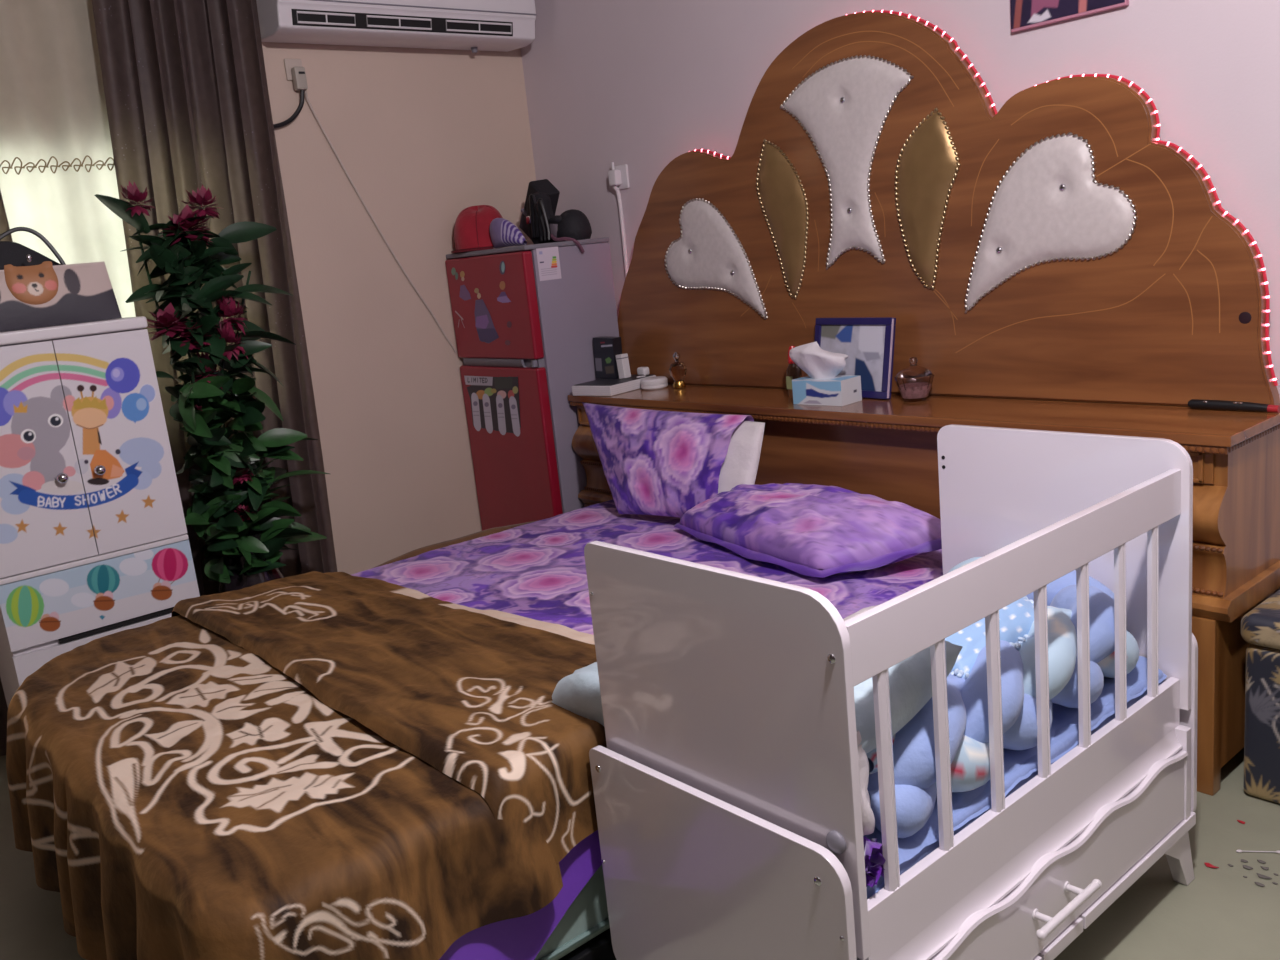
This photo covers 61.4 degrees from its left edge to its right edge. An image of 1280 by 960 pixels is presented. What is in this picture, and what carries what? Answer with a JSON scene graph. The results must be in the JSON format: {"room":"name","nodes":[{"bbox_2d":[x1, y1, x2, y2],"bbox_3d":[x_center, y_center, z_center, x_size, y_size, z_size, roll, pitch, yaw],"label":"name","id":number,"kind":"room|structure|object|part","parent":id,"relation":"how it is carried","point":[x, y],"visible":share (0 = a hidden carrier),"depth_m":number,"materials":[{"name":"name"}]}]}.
{"room":"bedroom","nodes":[
{"label":"bedroom","id":0,"kind":"room"},
{"bbox_2d":[262,42,535,574],"bbox_3d":[-2.328,-0.529,3.536,4.920,3.000,0.100,-16,16,-38],"label":"wall","id":1,"kind":"structure","parent":0,"point":[424,137],"depth_m":4.55,"materials":[{"name":"beige paint"}]},
{"bbox_2d":[0,190,12,755],"bbox_3d":[-2.175,-0.398,3.454,0.491,2.690,0.075,-16,16,-38],"label":"curtain","id":2,"kind":"object","parent":1,"relation":"hanging from","point":[4,225],"visible":0.02,"depth_m":3.62,"materials":[{"name":"fabric"}]},
{"bbox_2d":[0,0,135,317],"bbox_3d":[-1.910,-0.695,3.745,1.280,2.250,0.056,-16,16,-38],"label":"sheer curtain","id":3,"kind":"object","parent":1,"relation":"hanging from","point":[56,152],"visible":0.24,"depth_m":3.64,"materials":[{"name":"white fabric"}]},
{"bbox_2d":[92,0,337,595],"bbox_3d":[-1.553,-0.578,3.980,0.732,2.690,0.103,-16,16,-38],"label":"curtain","id":4,"kind":"object","parent":1,"relation":"hanging from","point":[185,85],"visible":0.51,"depth_m":3.93,"materials":[{"name":"fabric"}]},
{"bbox_2d":[284,59,307,90],"bbox_3d":[-1.325,-1.568,4.167,0.070,0.120,0.054,-16,16,-38],"label":"wall socket","id":5,"kind":"object","parent":1,"relation":"attached to","point":[294,70],"visible":1,"depth_m":4.16,"materials":[{"name":"white plastic"}]},
{"bbox_2d":[273,90,304,128],"bbox_3d":[-1.378,-1.423,4.143,0.209,0.146,0.019,-15,15,-35],"label":"cable","id":6,"kind":"object","parent":5,"relation":"attached to","point":[302,92],"visible":0.82,"depth_m":4.17,"materials":[{"name":"plastic"}]},
{"bbox_3d":[-1.340,-1.589,4.178,0.070,0.080,0.012,-16,16,-38],"label":"plate","id":7,"kind":"part","parent":5,"relation":"part of","materials":[{"name":"white plastic"}]},
{"bbox_2d":[305,90,456,352],"bbox_3d":[-1.063,-1.040,4.484,0.530,1.099,0.026,-17,16,-41],"label":"cable","id":8,"kind":"object","parent":5,"relation":"hanging from","point":[306,94],"visible":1,"depth_m":4.44,"materials":[{"name":"grey plastic"}]},
{"bbox_2d":[256,0,536,52],"bbox_3d":[-0.952,-1.900,4.312,1.145,0.322,0.251,-16,16,-38],"label":"air conditioner","id":9,"kind":"object","parent":1,"relation":"attached to","point":[473,25],"visible":0.95,"depth_m":4.24,"materials":[{"name":"white plastic"}]},
{"bbox_2d":[291,9,512,35],"bbox_3d":[-0.903,-1.792,4.236,0.973,0.054,0.016,-16,16,-38],"label":"air vent","id":10,"kind":"object","parent":9,"relation":"attached to","point":[380,22],"depth_m":4.20,"materials":[{"name":"white plastic"}]},
{"bbox_2d":[0,748,1279,959],"bbox_3d":[-0.358,1.248,1.762,5.120,0.100,5.680,-16,16,-38],"label":"floor","id":11,"kind":"structure","parent":0,"point":[1222,914],"depth_m":2.41,"materials":[{"name":"grey tile"}]},
{"bbox_2d":[0,316,199,706],"bbox_3d":[-1.794,0.233,3.468,0.566,1.440,0.432,-16,16,-38],"label":"wardrobe","id":12,"kind":"object","parent":11,"relation":"on","point":[94,542],"visible":0.54,"depth_m":3.29,"materials":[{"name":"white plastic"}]},
{"bbox_3d":[-1.823,-0.061,3.183,0.286,0.662,0.020,-16,16,-38],"label":"door","id":13,"kind":"part","parent":12,"relation":"part of","materials":[{"name":"wood"}]},
{"bbox_2d":[0,227,121,331],"bbox_3d":[-1.864,-0.612,3.264,0.475,0.300,0.139,-16,16,-38],"label":"bag","id":14,"kind":"object","parent":12,"relation":"on","point":[36,291],"visible":1,"depth_m":3.27,"materials":[{"name":"fabric"}]},
{"bbox_3d":[-1.855,-0.679,3.243,0.233,0.162,0.044,-16,16,-38],"label":"handle","id":15,"kind":"part","parent":14,"relation":"part of","materials":[{"name":"black plastic"}]},
{"bbox_3d":[-1.731,-0.006,3.231,0.033,0.033,0.038,-16,16,-38],"label":"knob","id":16,"kind":"part","parent":12,"relation":"part of","materials":[{"name":"silver metal"}]},
{"bbox_3d":[-1.651,0.571,3.412,0.558,0.207,0.020,-16,16,-38],"label":"drawer","id":17,"kind":"part","parent":12,"relation":"part of","materials":[{"name":"white wood"}]},
{"bbox_3d":[-1.684,0.243,3.339,0.558,0.016,0.024,-16,16,-38],"label":"cross rail","id":18,"kind":"part","parent":12,"relation":"part of","materials":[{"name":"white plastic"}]},
{"bbox_3d":[-1.674,0.352,3.364,0.558,0.204,0.020,-16,16,-38],"label":"drawer","id":19,"kind":"part","parent":12,"relation":"part of","materials":[{"name":"wood"}]},
{"bbox_3d":[-1.651,-0.031,3.296,0.033,0.033,0.038,-16,16,-38],"label":"knob","id":20,"kind":"part","parent":12,"relation":"part of","materials":[{"name":"silver metal"}]},
{"bbox_3d":[-1.612,-0.121,3.358,0.270,0.662,0.020,-16,16,-38],"label":"door","id":21,"kind":"part","parent":12,"relation":"part of","materials":[{"name":"white wood"}]},
{"bbox_2d":[94,181,328,592],"bbox_3d":[-1.433,-0.095,3.787,0.363,1.870,0.591,4,16,38],"label":"artificial plant","id":22,"kind":"object","parent":11,"relation":"on","point":[207,398],"visible":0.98,"depth_m":3.69,"materials":[{"name":"green plant"}]},
{"bbox_3d":[-1.630,-0.909,3.486,0.123,0.120,0.127,-16,16,-38],"label":"flower","id":23,"kind":"part","parent":22,"relation":"part of","materials":[{"name":"red plant"}]},
{"bbox_3d":[-1.558,-0.520,3.557,0.152,0.127,0.147,-16,16,-38],"label":"flower","id":24,"kind":"part","parent":22,"relation":"part of","materials":[{"name":"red plant"}]},
{"bbox_3d":[-1.514,-0.843,3.589,0.175,0.143,0.182,-16,16,-38],"label":"flower","id":25,"kind":"part","parent":22,"relation":"part of","materials":[{"name":"red plant"}]},
{"bbox_3d":[-1.501,-0.488,3.607,0.160,0.122,0.158,-16,16,-38],"label":"flower","id":26,"kind":"part","parent":22,"relation":"part of","materials":[{"name":"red plant"}]},
{"bbox_3d":[-1.497,-0.234,3.647,0.066,0.046,0.068,-16,16,-38],"label":"flower","id":27,"kind":"part","parent":22,"relation":"part of","materials":[{"name":"red plastic"}]},
{"bbox_3d":[-1.474,-0.927,3.615,0.130,0.126,0.125,-16,16,-38],"label":"flower","id":28,"kind":"part","parent":22,"relation":"part of","materials":[{"name":"red plant"}]},
{"bbox_3d":[-1.468,-0.371,3.653,0.113,0.147,0.110,-16,16,-38],"label":"flower","id":29,"kind":"part","parent":22,"relation":"part of","materials":[{"name":"red plant"}]},
{"bbox_3d":[-1.406,-0.482,3.696,0.111,0.162,0.101,-5,12,6],"label":"flower","id":30,"kind":"part","parent":22,"relation":"part of","materials":[{"name":"red plant"}]},
{"bbox_3d":[-1.400,-0.572,3.687,0.116,0.163,0.125,-16,16,-38],"label":"flower","id":31,"kind":"part","parent":22,"relation":"part of","materials":[{"name":"red plant"}]},
{"bbox_3d":[-1.395,0.113,3.783,0.082,0.072,0.085,-16,16,-38],"label":"flower","id":32,"kind":"part","parent":22,"relation":"part of","materials":[{"name":"red plant"}]},
{"bbox_3d":[-1.389,-0.024,3.765,0.089,0.092,0.083,-6,12,-2],"label":"flower","id":33,"kind":"part","parent":22,"relation":"part of","materials":[{"name":"red plant"}]},
{"bbox_2d":[445,237,618,530],"bbox_3d":[-0.414,-0.244,4.749,0.451,1.545,0.604,-16,16,-38],"label":"fridge","id":34,"kind":"object","parent":11,"relation":"on","point":[527,319],"visible":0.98,"depth_m":4.47,"materials":[{"name":"red metal"}]},
{"bbox_2d":[451,205,502,252],"bbox_3d":[-0.692,-1.082,4.630,0.252,0.188,0.248,-16,16,-38],"label":"hat","id":35,"kind":"object","parent":34,"relation":"on","point":[472,226],"visible":0.8,"depth_m":4.55,"materials":[{"name":"red fabric"}]},
{"bbox_3d":[-0.616,-0.723,4.514,0.048,0.428,0.600,-16,16,-38],"label":"freezer door","id":36,"kind":"part","parent":34,"relation":"part of","materials":[{"name":"red metal"}]},
{"bbox_3d":[-0.613,-0.493,4.572,0.034,0.044,0.440,-16,16,-38],"label":"handle","id":37,"kind":"part","parent":34,"relation":"part of","materials":[{"name":"grey plastic"}]},
{"bbox_2d":[490,218,526,247],"bbox_3d":[-0.541,-1.028,4.463,0.097,0.121,0.220,-16,16,-38],"label":"pouch","id":38,"kind":"object","parent":34,"relation":"on","point":[503,233],"visible":0.99,"depth_m":4.43,"materials":[{"name":"fabric"}]},
{"bbox_3d":[-0.540,0.005,4.672,0.048,1.000,0.600,-16,16,-38],"label":"door","id":39,"kind":"part","parent":34,"relation":"part of","materials":[{"name":"red metal"}]},
{"bbox_3d":[-0.485,-0.987,4.592,0.435,0.020,0.604,-16,16,-38],"label":"panel","id":40,"kind":"part","parent":34,"relation":"part of","materials":[{"name":"grey plastic"}]},
{"bbox_2d":[520,179,559,237],"bbox_3d":[-0.437,-1.175,4.700,0.123,0.255,0.232,-16,16,-38],"label":"case","id":41,"kind":"object","parent":34,"relation":"on","point":[545,186],"visible":0.27,"depth_m":4.63,"materials":[{"name":"black plastic"}]},
{"bbox_3d":[-0.425,-1.208,4.665,0.112,0.178,0.170,-16,16,-38],"label":"lid","id":42,"kind":"part","parent":41,"relation":"part of","materials":[{"name":"black plastic"}]},
{"bbox_2d":[526,192,556,243],"bbox_3d":[-0.401,-1.105,4.533,0.140,0.215,0.216,-16,16,-38],"label":"handbag","id":43,"kind":"object","parent":34,"relation":"on","point":[539,207],"visible":0.89,"depth_m":4.49,"materials":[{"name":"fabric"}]},
{"bbox_2d":[548,209,591,252],"bbox_3d":[-0.278,-1.028,4.462,0.179,0.180,0.183,-16,16,-38],"label":"hat","id":44,"kind":"object","parent":34,"relation":"on","point":[573,225],"visible":0.99,"depth_m":4.42,"materials":[{"name":"fabric"}]},
{"bbox_3d":[-0.278,-1.058,4.474,0.152,0.125,0.152,-16,16,-38],"label":"crown","id":45,"kind":"part","parent":44,"relation":"part of","materials":[{"name":"black fabric"}]},
{"bbox_2d":[558,928,616,959],"bbox_3d":[-0.278,0.846,3.054,2.100,0.118,1.560,-16,16,-38],"label":"bed","id":46,"kind":"object","parent":11,"relation":"on","point":[600,947],"visible":0.02,"depth_m":2.21,"materials":[{"name":"brown wood"},{"name":"white padded upholstery"}]},
{"bbox_2d":[534,865,609,959],"bbox_3d":[-0.319,0.590,3.000,2.138,0.404,1.595,-16,16,-38],"label":"mattress","id":47,"kind":"object","parent":46,"relation":"on","point":[587,917],"visible":0.02,"depth_m":2.17,"materials":[{"name":"green fabric"}]},
{"bbox_2d":[6,571,606,959],"bbox_3d":[-0.759,0.716,2.645,1.231,0.600,1.823,-16,16,-38],"label":"blanket","id":48,"kind":"object","parent":47,"relation":"on","point":[314,765],"visible":0.85,"depth_m":2.12,"materials":[{"name":"brown fabric"}]},
{"bbox_2d":[351,499,942,959],"bbox_3d":[-0.272,0.565,3.030,2.020,0.443,1.689,-16,16,-38],"label":"sheet","id":49,"kind":"object","parent":47,"relation":"on","point":[536,570],"visible":0.25,"depth_m":3.19,"materials":[{"name":"fabric"}]},
{"bbox_2d":[371,521,535,568],"bbox_3d":[-0.651,0.254,3.816,1.260,0.099,0.076,-16,16,-38],"label":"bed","id":50,"kind":"object","parent":49,"relation":"on","point":[490,531],"visible":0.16,"depth_m":3.78,"materials":[{"name":"fabric"}]},
{"bbox_2d":[582,402,764,517],"bbox_3d":[0.055,-0.063,3.789,0.213,0.365,0.929,-16,16,-38],"label":"upright pillow","id":51,"kind":"object","parent":49,"relation":"on","point":[654,462],"visible":0.88,"depth_m":3.65,"materials":[{"name":"fabric"}]},
{"bbox_2d":[552,641,962,753],"bbox_3d":[0.165,0.379,2.012,0.330,0.278,0.806,-16,16,-38],"label":"cushion","id":52,"kind":"object","parent":49,"relation":"on","point":[910,680],"visible":0.05,"depth_m":1.72,"materials":[{"name":"fabric"}]},
{"bbox_2d":[674,483,941,577],"bbox_3d":[0.467,0.131,3.243,0.364,0.224,1.003,-14,15,-32],"label":"pillow","id":53,"kind":"object","parent":49,"relation":"on","point":[813,530],"visible":0.98,"depth_m":3.05,"materials":[{"name":"fabric"}]},
{"bbox_2d":[584,424,1197,959],"bbox_3d":[0.558,0.498,2.157,1.167,1.004,0.687,-16,16,-38],"label":"crib","id":54,"kind":"object","parent":11,"relation":"on","point":[726,782],"visible":0.99,"depth_m":1.86,"materials":[{"name":"white wood"}]},
{"bbox_3d":[0.129,0.755,1.848,0.018,0.473,0.604,-16,16,-38],"label":"foot panel","id":55,"kind":"part","parent":54,"relation":"part of","materials":[{"name":"white wood"}]},
{"bbox_3d":[0.123,0.415,1.786,0.018,0.572,0.588,-16,16,-38],"label":"foot panel","id":56,"kind":"part","parent":54,"relation":"part of","materials":[{"name":"white wood"}]},
{"bbox_2d":[856,730,874,835],"bbox_3d":[0.325,0.466,1.637,0.082,0.165,0.033,-16,16,-38],"label":"garment","id":57,"kind":"object","parent":54,"relation":"hanging from","point":[868,819],"visible":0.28,"depth_m":1.65,"materials":[{"name":"fabric"}]},
{"bbox_2d":[863,837,885,887],"bbox_3d":[0.350,0.583,1.666,0.082,0.089,0.058,-16,16,-38],"label":"scrunchie","id":58,"kind":"object","parent":54,"relation":"attached to","point":[873,852],"visible":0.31,"depth_m":1.66,"materials":[{"name":"purple fabric"}]},
{"bbox_3d":[0.695,0.138,1.874,1.070,0.094,0.019,-16,16,-38],"label":"rail","id":59,"kind":"part","parent":54,"relation":"part of","materials":[{"name":"white wood"}]},
{"bbox_2d":[863,656,1166,898],"bbox_3d":[0.546,0.495,2.178,1.060,0.063,0.553,-16,16,-38],"label":"mattress","id":60,"kind":"object","parent":54,"relation":"on","point":[1020,766],"visible":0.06,"depth_m":1.96,"materials":[{"name":"blue fabric"}]},
{"bbox_2d":[843,605,877,620],"bbox_3d":[0.505,0.371,2.305,0.590,0.124,0.305,-16,16,-38],"label":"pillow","id":61,"kind":"object","parent":60,"relation":"on","point":[870,607],"visible":0.02,"depth_m":2.42,"materials":[{"name":"fabric"}]},
{"bbox_2d":[866,557,1138,837],"bbox_3d":[0.719,0.378,2.090,0.428,0.230,1.029,1,14,28],"label":"bumper cover","id":62,"kind":"object","parent":60,"relation":"on","point":[913,744],"visible":0.59,"depth_m":1.90,"materials":[{"name":"fabric"}]},
{"bbox_2d":[945,595,1033,679],"bbox_3d":[0.660,0.284,2.096,0.396,0.105,0.203,-16,16,-38],"label":"dotted pillow","id":63,"kind":"object","parent":62,"relation":"on","point":[1016,619],"visible":0.2,"depth_m":2.02,"materials":[{"name":"fabric"}]},
{"bbox_3d":[0.741,0.586,1.972,1.070,0.105,0.020,-16,16,-38],"label":"rail","id":64,"kind":"part","parent":54,"relation":"part of","materials":[{"name":"white wood"}]},
{"bbox_3d":[0.752,0.653,1.978,1.065,0.050,0.032,-16,16,-38],"label":"cove moulding","id":65,"kind":"part","parent":54,"relation":"part of","materials":[{"name":"white wood"}]},
{"bbox_3d":[0.762,0.754,1.989,1.044,0.172,0.028,-16,16,-38],"label":"drawer","id":66,"kind":"part","parent":54,"relation":"part of","materials":[{"name":"white wood"}]},
{"bbox_3d":[0.763,0.685,1.963,1.045,0.027,0.013,-16,16,-38],"label":"wavy trim","id":67,"kind":"part","parent":54,"relation":"part of","materials":[{"name":"white wood"}]},
{"bbox_3d":[0.947,0.176,2.458,0.018,0.584,0.595,-16,16,-38],"label":"head panel","id":68,"kind":"part","parent":54,"relation":"part of","materials":[{"name":"white wood"}]},
{"bbox_3d":[0.760,0.765,1.941,0.214,0.022,0.047,-16,16,-38],"label":"drawer handle","id":69,"kind":"part","parent":54,"relation":"part of","materials":[{"name":"white plastic"}]},
{"bbox_3d":[0.778,0.853,2.020,1.110,0.028,0.046,-16,16,-38],"label":"rail","id":70,"kind":"part","parent":54,"relation":"part of","materials":[{"name":"white wood"}]},
{"bbox_3d":[1.155,0.834,2.348,0.173,0.150,0.032,-16,16,-38],"label":"leg","id":71,"kind":"part","parent":54,"relation":"part of","materials":[{"name":"white wood"}]},
{"bbox_3d":[0.987,0.505,2.559,0.018,0.465,0.640,-16,16,-38],"label":"head panel","id":72,"kind":"part","parent":54,"relation":"part of","materials":[{"name":"white wood"}]},
{"bbox_2d":[568,383,1279,795],"bbox_3d":[0.729,0.186,3.679,0.420,0.932,2.562,-16,16,-38],"label":"base cabinet","id":73,"kind":"object","parent":11,"relation":"on","point":[886,449],"visible":0.38,"depth_m":2.85,"materials":[{"name":"brown wood"}]},
{"bbox_3d":[-0.153,-0.253,4.331,0.016,0.081,0.316,-16,16,-38],"label":"drawer","id":74,"kind":"part","parent":73,"relation":"part of","materials":[{"name":"brown wood"}]},
{"bbox_3d":[0.014,0.051,4.490,0.394,0.056,0.384,-16,16,-38],"label":"moulding","id":75,"kind":"part","parent":73,"relation":"part of","materials":[{"name":"brown wood"}]},
{"bbox_2d":[572,374,655,395],"bbox_3d":[-0.104,-0.389,4.412,0.210,0.042,0.291,5,16,40],"label":"box","id":76,"kind":"object","parent":73,"relation":"on","point":[599,387],"visible":0.8,"depth_m":4.32,"materials":[{"name":"plastic"}]},
{"bbox_2d":[593,336,621,378],"bbox_3d":[-0.131,-0.506,4.462,0.123,0.172,0.050,6,17,43],"label":"carton","id":77,"kind":"object","parent":76,"relation":"on","point":[606,348],"visible":1,"depth_m":4.43,"materials":[{"name":"black cardboard"}]},
{"bbox_2d":[616,353,630,378],"bbox_3d":[-0.068,-0.466,4.414,0.041,0.100,0.042,6,17,43],"label":"pack","id":78,"kind":"object","parent":76,"relation":"on","point":[622,360],"visible":1,"depth_m":4.40,"materials":[{"name":"plastic"}]},
{"bbox_2d":[637,367,649,377],"bbox_3d":[0.012,-0.443,4.415,0.051,0.034,0.100,-5,12,4],"label":"charger","id":79,"kind":"object","parent":76,"relation":"on","point":[641,371],"visible":1,"depth_m":4.42,"materials":[{"name":"plastic"}]},
{"bbox_2d":[640,376,667,389],"bbox_3d":[0.057,-0.391,4.345,0.109,0.043,0.109,-16,16,-38],"label":"case","id":80,"kind":"object","parent":73,"relation":"on","point":[657,382],"visible":1,"depth_m":4.30,"materials":[{"name":"white plastic"}]},
{"bbox_3d":[0.056,-0.401,4.343,0.109,0.023,0.109,-16,16,-38],"label":"lid","id":81,"kind":"part","parent":80,"relation":"part of","materials":[{"name":"white plastic"}]},
{"bbox_2d":[669,352,686,388],"bbox_3d":[0.150,-0.435,4.266,0.066,0.143,0.066,-10,13,-17],"label":"perfume bottle","id":82,"kind":"object","parent":73,"relation":"on","point":[677,370],"visible":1,"depth_m":4.25,"materials":[{"name":"orange glass"}]},
{"bbox_2d":[786,346,801,397],"bbox_3d":[0.531,-0.376,3.727,0.053,0.178,0.052,-16,16,-38],"label":"bottle","id":83,"kind":"object","parent":73,"relation":"on","point":[793,371],"visible":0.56,"depth_m":3.71,"materials":[{"name":"orange glass"}]},
{"bbox_2d":[789,341,861,405],"bbox_3d":[0.599,-0.356,3.549,0.122,0.202,0.232,-16,16,-38],"label":"tissue box","id":84,"kind":"object","parent":73,"relation":"on","point":[823,385],"visible":1,"depth_m":3.50,"materials":[{"name":"paper"}]},
{"bbox_3d":[0.639,0.208,3.610,0.035,0.836,1.830,-16,16,-38],"label":"panel","id":85,"kind":"part","parent":73,"relation":"part of","materials":[{"name":"brown wood"}]},
{"bbox_2d":[814,317,895,398],"bbox_3d":[0.711,-0.410,3.607,0.067,0.262,0.348,-14,15,-33],"label":"photo frame","id":86,"kind":"object","parent":73,"relation":"on","point":[868,343],"visible":0.79,"depth_m":3.55,"materials":[{"name":"blue plastic"}]},
{"bbox_2d":[820,325,885,391],"bbox_3d":[0.706,-0.410,3.606,0.038,0.219,0.305,-14,15,-33],"label":"photo","id":87,"kind":"object","parent":86,"relation":"attached to","point":[864,345],"depth_m":3.57},
{"bbox_2d":[894,357,933,401],"bbox_3d":[0.866,-0.320,3.406,0.124,0.137,0.124,-16,16,-38],"label":"glass bowl","id":88,"kind":"object","parent":73,"relation":"on","point":[914,382],"visible":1,"depth_m":3.37,"materials":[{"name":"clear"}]},
{"bbox_3d":[0.862,-0.359,3.398,0.116,0.058,0.116,-16,16,-38],"label":"lid","id":89,"kind":"part","parent":88,"relation":"part of","materials":[{"name":"clear glass"}]},
{"bbox_2d":[568,383,1279,446],"bbox_3d":[0.687,-0.255,3.585,0.405,0.027,2.560,-16,16,-38],"label":"shelf","id":90,"kind":"object","parent":73,"relation":"attached to","point":[1186,426],"depth_m":3.14,"materials":[{"name":"brown wood"}]},
{"bbox_3d":[0.691,-0.233,3.590,0.408,0.019,2.545,-16,16,-38],"label":"carved moulding","id":91,"kind":"part","parent":73,"relation":"part of","materials":[{"name":"brown wood"}]},
{"bbox_2d":[618,12,1279,405],"bbox_3d":[0.698,-0.891,3.573,0.072,1.209,2.599,-16,16,-38],"label":"headboard","id":92,"kind":"object","parent":73,"relation":"on","point":[1046,246],"visible":1,"depth_m":3.29,"materials":[{"name":"brown wood"}]},
{"bbox_3d":[0.265,-0.833,4.082,0.024,0.457,0.522,-16,16,-38],"label":"cushioned panel","id":93,"kind":"part","parent":92,"relation":"part of","materials":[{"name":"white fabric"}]},
{"bbox_3d":[0.495,-0.910,3.775,0.026,0.549,0.223,-16,16,-38],"label":"cushioned panel","id":94,"kind":"part","parent":92,"relation":"part of","materials":[{"name":"gold metal"}]},
{"bbox_3d":[0.671,-1.027,3.523,0.024,0.651,0.531,-16,16,-38],"label":"cushioned panel","id":95,"kind":"part","parent":92,"relation":"part of","materials":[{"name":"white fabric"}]},
{"bbox_3d":[0.880,-0.856,3.326,0.026,0.531,0.228,-16,16,-38],"label":"cushioned panel","id":96,"kind":"part","parent":92,"relation":"part of","materials":[{"name":"gold metal"}]},
{"bbox_2d":[690,10,1277,385],"bbox_3d":[0.718,-0.928,3.584,0.011,1.163,2.586,-16,16,-38],"label":"string","id":97,"kind":"object","parent":92,"relation":"attached to","point":[1141,90],"visible":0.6,"depth_m":2.81,"materials":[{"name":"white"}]},
{"bbox_3d":[1.140,-0.722,3.060,0.024,0.475,0.522,-16,16,-38],"label":"cushioned panel","id":98,"kind":"part","parent":92,"relation":"part of","materials":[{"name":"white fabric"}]},
{"bbox_3d":[1.267,-0.042,2.685,0.016,0.081,0.304,-16,16,-38],"label":"drawer","id":99,"kind":"part","parent":73,"relation":"part of","materials":[{"name":"brown wood"}]},
{"bbox_2d":[1187,399,1279,412],"bbox_3d":[1.519,-0.190,2.765,0.026,0.026,0.219,-16,16,-38],"label":"wand","id":100,"kind":"object","parent":73,"relation":"on","point":[1194,403],"visible":1,"depth_m":2.76,"materials":[{"name":"plastic"}]},
{"bbox_3d":[1.434,0.262,2.844,0.394,0.056,0.372,-16,16,-38],"label":"moulding","id":101,"kind":"part","parent":73,"relation":"part of","materials":[{"name":"brown wood"}]},
{"bbox_2d":[1205,863,1218,867],"bbox_3d":[1.291,0.873,2.439,0.014,0.005,0.030,-11,13,-22],"label":"scrap","id":102,"kind":"object","parent":11,"relation":"on","point":[1206,864],"visible":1,"depth_m":2.44,"materials":[{"name":"paper"}]},
{"bbox_2d":[1236,849,1279,853],"bbox_3d":[1.421,0.853,2.474,0.096,0.007,0.009,-3,13,13],"label":"cotton swab","id":103,"kind":"object","parent":11,"relation":"on","point":[1238,850],"visible":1,"depth_m":2.47,"materials":[{"name":"white plastic"}]},
{"bbox_2d":[1241,590,1279,803],"bbox_3d":[1.755,0.542,2.602,0.370,0.485,0.455,-16,16,-38],"label":"storage ottoman","id":104,"kind":"object","parent":11,"relation":"on","point":[1260,627],"visible":1,"depth_m":2.62,"materials":[{"name":"fabric"}]},
{"bbox_3d":[1.735,0.345,2.559,0.370,0.079,0.455,-16,16,-38],"label":"lid","id":105,"kind":"part","parent":104,"relation":"part of","materials":[{"name":"fabric"}]},
{"bbox_2d":[1257,873,1271,878],"bbox_3d":[1.380,0.876,2.384,0.030,0.004,0.012,2,15,33],"label":"scrap","id":106,"kind":"object","parent":11,"relation":"on","point":[1258,874],"visible":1,"depth_m":2.38,"materials":[{"name":"paper"}]},
{"bbox_2d":[521,0,1279,592],"bbox_3d":[1.376,-0.796,2.995,0.100,3.000,5.680,-16,16,-38],"label":"wall","id":107,"kind":"structure","parent":0,"point":[642,85],"depth_m":3.75,"materials":[{"name":"paint"}]},
{"bbox_2d":[608,162,629,277],"bbox_3d":[-0.037,-0.716,4.613,0.050,1.245,0.090,-16,16,-38],"label":"plug","id":108,"kind":"object","parent":107,"relation":"attached to","point":[618,176],"visible":0.65,"depth_m":4.50,"materials":[{"name":"white plastic"}]},
{"bbox_3d":[-0.080,-1.265,4.506,0.012,0.095,0.090,-16,16,-38],"label":"plate","id":109,"kind":"part","parent":108,"relation":"part of","materials":[{"name":"white plastic"}]},
{"bbox_2d":[1010,0,1128,31],"bbox_3d":[1.158,-1.471,2.929,0.022,0.415,0.335,-16,16,-38],"label":"wall picture","id":110,"kind":"object","parent":107,"relation":"attached to","point":[1025,14],"visible":1,"depth_m":2.99}
]}

